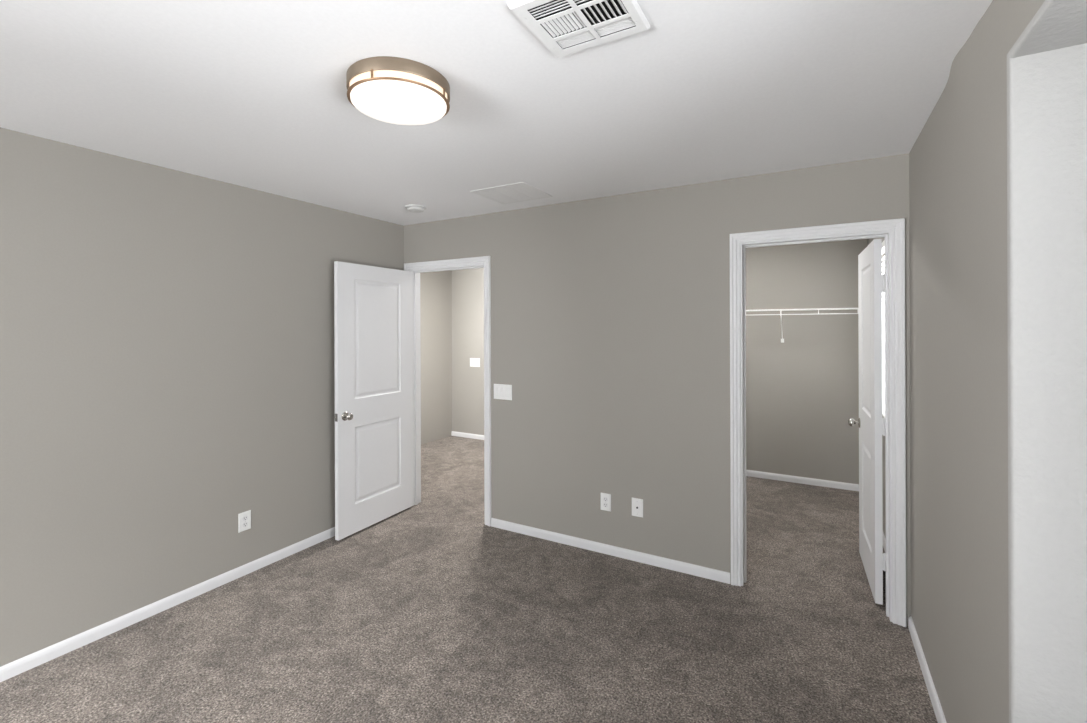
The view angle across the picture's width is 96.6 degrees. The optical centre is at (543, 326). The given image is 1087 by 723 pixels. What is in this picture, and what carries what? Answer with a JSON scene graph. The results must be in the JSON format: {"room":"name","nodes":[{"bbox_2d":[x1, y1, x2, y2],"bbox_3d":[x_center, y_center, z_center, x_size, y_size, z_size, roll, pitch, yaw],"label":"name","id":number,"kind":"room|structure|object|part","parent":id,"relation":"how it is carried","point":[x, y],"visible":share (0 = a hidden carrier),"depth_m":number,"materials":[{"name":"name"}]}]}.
{"room":"empty bedroom","nodes":[
{"label":"empty bedroom","id":0,"kind":"room"},
{"bbox_2d":[0,127,403,666],"bbox_3d":[-2.665,0.341,1.772,0.115,2.440,5.715,0,0,29],"label":"wall","id":1,"kind":"structure","parent":0,"point":[167,353],"depth_m":2.61,"materials":[{"name":"beige paint"}]},
{"bbox_2d":[0,527,334,681],"bbox_3d":[-2.577,1.530,1.791,0.013,0.062,5.600,0,0,29],"label":"baseboard","id":2,"kind":"structure","parent":1,"relation":"attached to","point":[7,671],"depth_m":2.59,"materials":[{"name":"white wood"}]},
{"bbox_2d":[238,510,250,532],"bbox_3d":[-1.877,1.224,3.047,0.008,0.117,0.075,0,0,29],"label":"power outlet","id":3,"kind":"object","parent":1,"relation":"attached to","point":[244,519],"visible":1,"depth_m":3.04,"materials":[{"name":"white plastic"}]},
{"bbox_2d":[420,270,451,444],"bbox_3d":[-1.899,0.338,6.007,0.115,2.440,2.195,0,0,29],"label":"wall","id":4,"kind":"structure","parent":0,"point":[435,287],"depth_m":6.65,"materials":[{"name":"beige paint"}]},
{"bbox_2d":[0,436,937,722],"bbox_3d":[-1.003,1.595,2.233,5.357,0.080,8.140,0,0,29],"label":"floor","id":5,"kind":"structure","parent":0,"point":[428,612],"depth_m":2.41,"materials":[{"name":"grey carpet"}]},
{"bbox_2d":[0,0,992,225],"bbox_3d":[-1.012,-0.935,2.233,5.357,0.100,8.140,0,0,29],"label":"ceiling","id":6,"kind":"structure","parent":0,"point":[252,94],"depth_m":1.82,"materials":[{"name":"white paint"}]},
{"bbox_2d":[346,56,449,124],"bbox_3d":[-0.524,-0.842,1.765,0.360,0.089,0.360,0,0,29],"label":"ceiling lamp","id":7,"kind":"object","parent":6,"relation":"attached to","point":[395,90],"visible":1,"depth_m":1.67,"materials":[{"name":"glass"}]},
{"bbox_2d":[350,80,446,124],"bbox_3d":[-0.524,-0.809,1.765,0.336,0.023,0.336,0,0,29],"label":"diffuser","id":8,"kind":"object","parent":7,"relation":"attached to","point":[402,102],"depth_m":1.72,"materials":[{"name":"white glass"}]},
{"bbox_2d":[405,204,426,212],"bbox_3d":[-0.943,-0.868,3.582,0.153,0.034,0.153,0,0,29],"label":"smoke detector","id":9,"kind":"object","parent":6,"relation":"attached to","point":[415,208],"visible":1,"depth_m":3.54,"materials":[{"name":"white plastic"}]},
{"bbox_2d":[470,182,552,203],"bbox_3d":[-0.209,-0.886,3.235,0.409,0.004,0.382,0,0,29],"label":"access panel","id":10,"kind":"object","parent":6,"relation":"in","point":[521,191],"visible":1,"depth_m":3.22,"materials":[{"name":"white paint"}]},
{"bbox_2d":[508,0,649,57],"bbox_3d":[0.108,-0.881,1.382,0.313,0.015,0.288,0,0,29],"label":"ceiling vent","id":11,"kind":"object","parent":6,"relation":"in","point":[559,25],"visible":1,"depth_m":1.39,"materials":[{"name":"white metal"}]},
{"bbox_2d":[404,153,910,625],"bbox_3d":[-0.298,0.333,3.787,5.077,2.440,0.115,0,0,29],"label":"wall","id":12,"kind":"structure","parent":0,"point":[610,315],"depth_m":3.22,"materials":[{"name":"beige paint"}]},
{"bbox_2d":[404,256,490,525],"bbox_3d":[-0.783,0.502,4.048,0.909,2.105,0.134,0,0,29],"label":"door frame","id":13,"kind":"structure","parent":12,"relation":"attached to","point":[484,262],"depth_m":3.97,"materials":[{"name":"white wood"}]},
{"bbox_2d":[334,261,412,540],"bbox_3d":[-1.318,0.533,3.831,0.167,2.010,0.778,0,0,28],"label":"door","id":14,"kind":"structure","parent":13,"relation":"attached to","point":[373,415],"depth_m":3.77,"materials":[{"name":"white wood"}]},
{"bbox_3d":[-0.440,0.501,3.790,0.057,2.105,0.019,0,0,29],"label":"casing leg","id":15,"kind":"part","parent":13,"relation":"part of","materials":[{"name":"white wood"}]},
{"bbox_2d":[494,384,511,399],"bbox_3d":[-0.316,0.502,3.726,0.166,0.117,0.010,0,0,29],"label":"light switch","id":16,"kind":"object","parent":12,"relation":"attached to","point":[501,391],"visible":1,"depth_m":3.72,"materials":[{"name":"white plastic"}]},
{"bbox_2d":[601,493,610,511],"bbox_3d":[0.425,1.200,3.314,0.075,0.117,0.008,0,0,29],"label":"power outlet","id":17,"kind":"object","parent":12,"relation":"attached to","point":[605,498],"visible":1,"depth_m":3.31,"materials":[{"name":"white plastic"}]},
{"bbox_2d":[491,518,729,583],"bbox_3d":[0.359,1.520,3.348,1.754,0.062,0.013,0,0,29],"label":"baseboard","id":18,"kind":"structure","parent":12,"relation":"attached to","point":[700,571],"depth_m":3.26,"materials":[{"name":"white wood"}]},
{"bbox_2d":[632,498,642,517],"bbox_3d":[0.619,1.196,3.203,0.077,0.119,0.012,0,0,29],"label":"outlet","id":19,"kind":"object","parent":12,"relation":"attached to","point":[637,504],"visible":1,"depth_m":3.20,"materials":[{"name":"white plastic"}]},
{"bbox_2d":[730,218,906,626],"bbox_3d":[1.524,0.494,2.757,0.852,2.105,0.134,0,0,29],"label":"door frame","id":20,"kind":"structure","parent":12,"relation":"attached to","point":[893,230],"depth_m":2.58,"materials":[{"name":"white wood"}]},
{"bbox_3d":[1.149,0.495,2.901,0.057,2.105,0.019,0,0,29],"label":"casing leg","id":21,"kind":"part","parent":20,"relation":"part of","materials":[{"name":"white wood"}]},
{"bbox_2d":[848,239,885,604],"bbox_3d":[1.995,0.522,2.967,0.167,2.010,0.698,0,0,27],"label":"door","id":22,"kind":"structure","parent":20,"relation":"attached to","point":[871,281],"depth_m":2.81,"materials":[{"name":"white wood"}]},
{"bbox_3d":[1.842,0.493,2.513,0.057,2.105,0.019,0,0,29],"label":"casing leg","id":23,"kind":"part","parent":20,"relation":"part of","materials":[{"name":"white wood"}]},
{"bbox_2d":[452,239,866,483],"bbox_3d":[0.830,0.329,5.803,5.077,2.440,0.115,0,0,29],"label":"wall","id":24,"kind":"structure","parent":0,"point":[802,391],"depth_m":4.82,"materials":[{"name":"beige paint"}]},
{"bbox_2d":[451,431,483,439],"bbox_3d":[0.100,1.521,6.141,3.235,0.062,0.013,0,0,29],"label":"baseboard","id":25,"kind":"structure","parent":24,"relation":"attached to","point":[459,434],"depth_m":6.79,"materials":[{"name":"white wood"}]},
{"bbox_2d":[470,358,479,366],"bbox_3d":[-0.954,0.497,6.730,0.170,0.119,0.010,0,0,29],"label":"light switch","id":26,"kind":"object","parent":24,"relation":"attached to","point":[474,362],"visible":1,"depth_m":6.72,"materials":[{"name":"white plastic"}]},
{"bbox_2d":[746,308,857,342],"bbox_3d":[2.232,-0.006,4.765,1.610,0.332,0.325,0,0,29],"label":"wire shelf","id":27,"kind":"object","parent":24,"relation":"attached to","point":[780,310],"visible":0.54,"depth_m":4.56,"materials":[{"name":"white metal"}]},
{"bbox_3d":[2.232,-0.160,4.766,1.610,0.006,0.006,0,0,29],"label":"cross rail","id":28,"kind":"part","parent":27,"relation":"part of","materials":[{"name":"white plastic"}]},
{"bbox_3d":[2.155,-0.161,4.628,1.610,0.007,0.007,0,0,29],"label":"rail","id":29,"kind":"part","parent":27,"relation":"part of","materials":[{"name":"white plastic"}]},
{"bbox_3d":[2.155,-0.114,4.628,1.610,0.007,0.007,0,0,29],"label":"rail","id":30,"kind":"part","parent":27,"relation":"part of","materials":[{"name":"white plastic"}]},
{"bbox_2d":[746,470,858,490],"bbox_3d":[2.315,1.513,4.901,1.612,0.062,0.013,0,0,29],"label":"baseboard","id":31,"kind":"structure","parent":24,"relation":"attached to","point":[788,478],"depth_m":4.76,"materials":[{"name":"white wood"}]},
{"bbox_2d":[867,0,1086,722],"bbox_3d":[1.195,0.328,1.001,0.290,2.440,8.140,0,0,29],"label":"wall","id":32,"kind":"structure","parent":0,"point":[958,159],"depth_m":1.26,"materials":[{"name":"beige paint"}]},
{"bbox_2d":[882,240,884,417],"bbox_3d":[2.512,0.021,3.563,0.044,1.272,1.214,0,0,29],"label":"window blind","id":33,"kind":"object","parent":32,"relation":"attached to","point":[883,242],"visible":0.08,"depth_m":3.63,"materials":[{"name":"white"}]},
{"bbox_2d":[883,532,885,552],"bbox_3d":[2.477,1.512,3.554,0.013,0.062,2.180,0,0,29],"label":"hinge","id":34,"kind":"structure","parent":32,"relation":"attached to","point":[884,539],"depth_m":3.36,"materials":[{"name":"silver metal"}]},
{"bbox_2d":[908,616,946,722],"bbox_3d":[0.515,1.519,0.049,0.013,0.062,5.582,0,0,29],"label":"baseboard","id":35,"kind":"structure","parent":32,"relation":"attached to","point":[939,714],"depth_m":2.09,"materials":[{"name":"white wood"}]}
]}

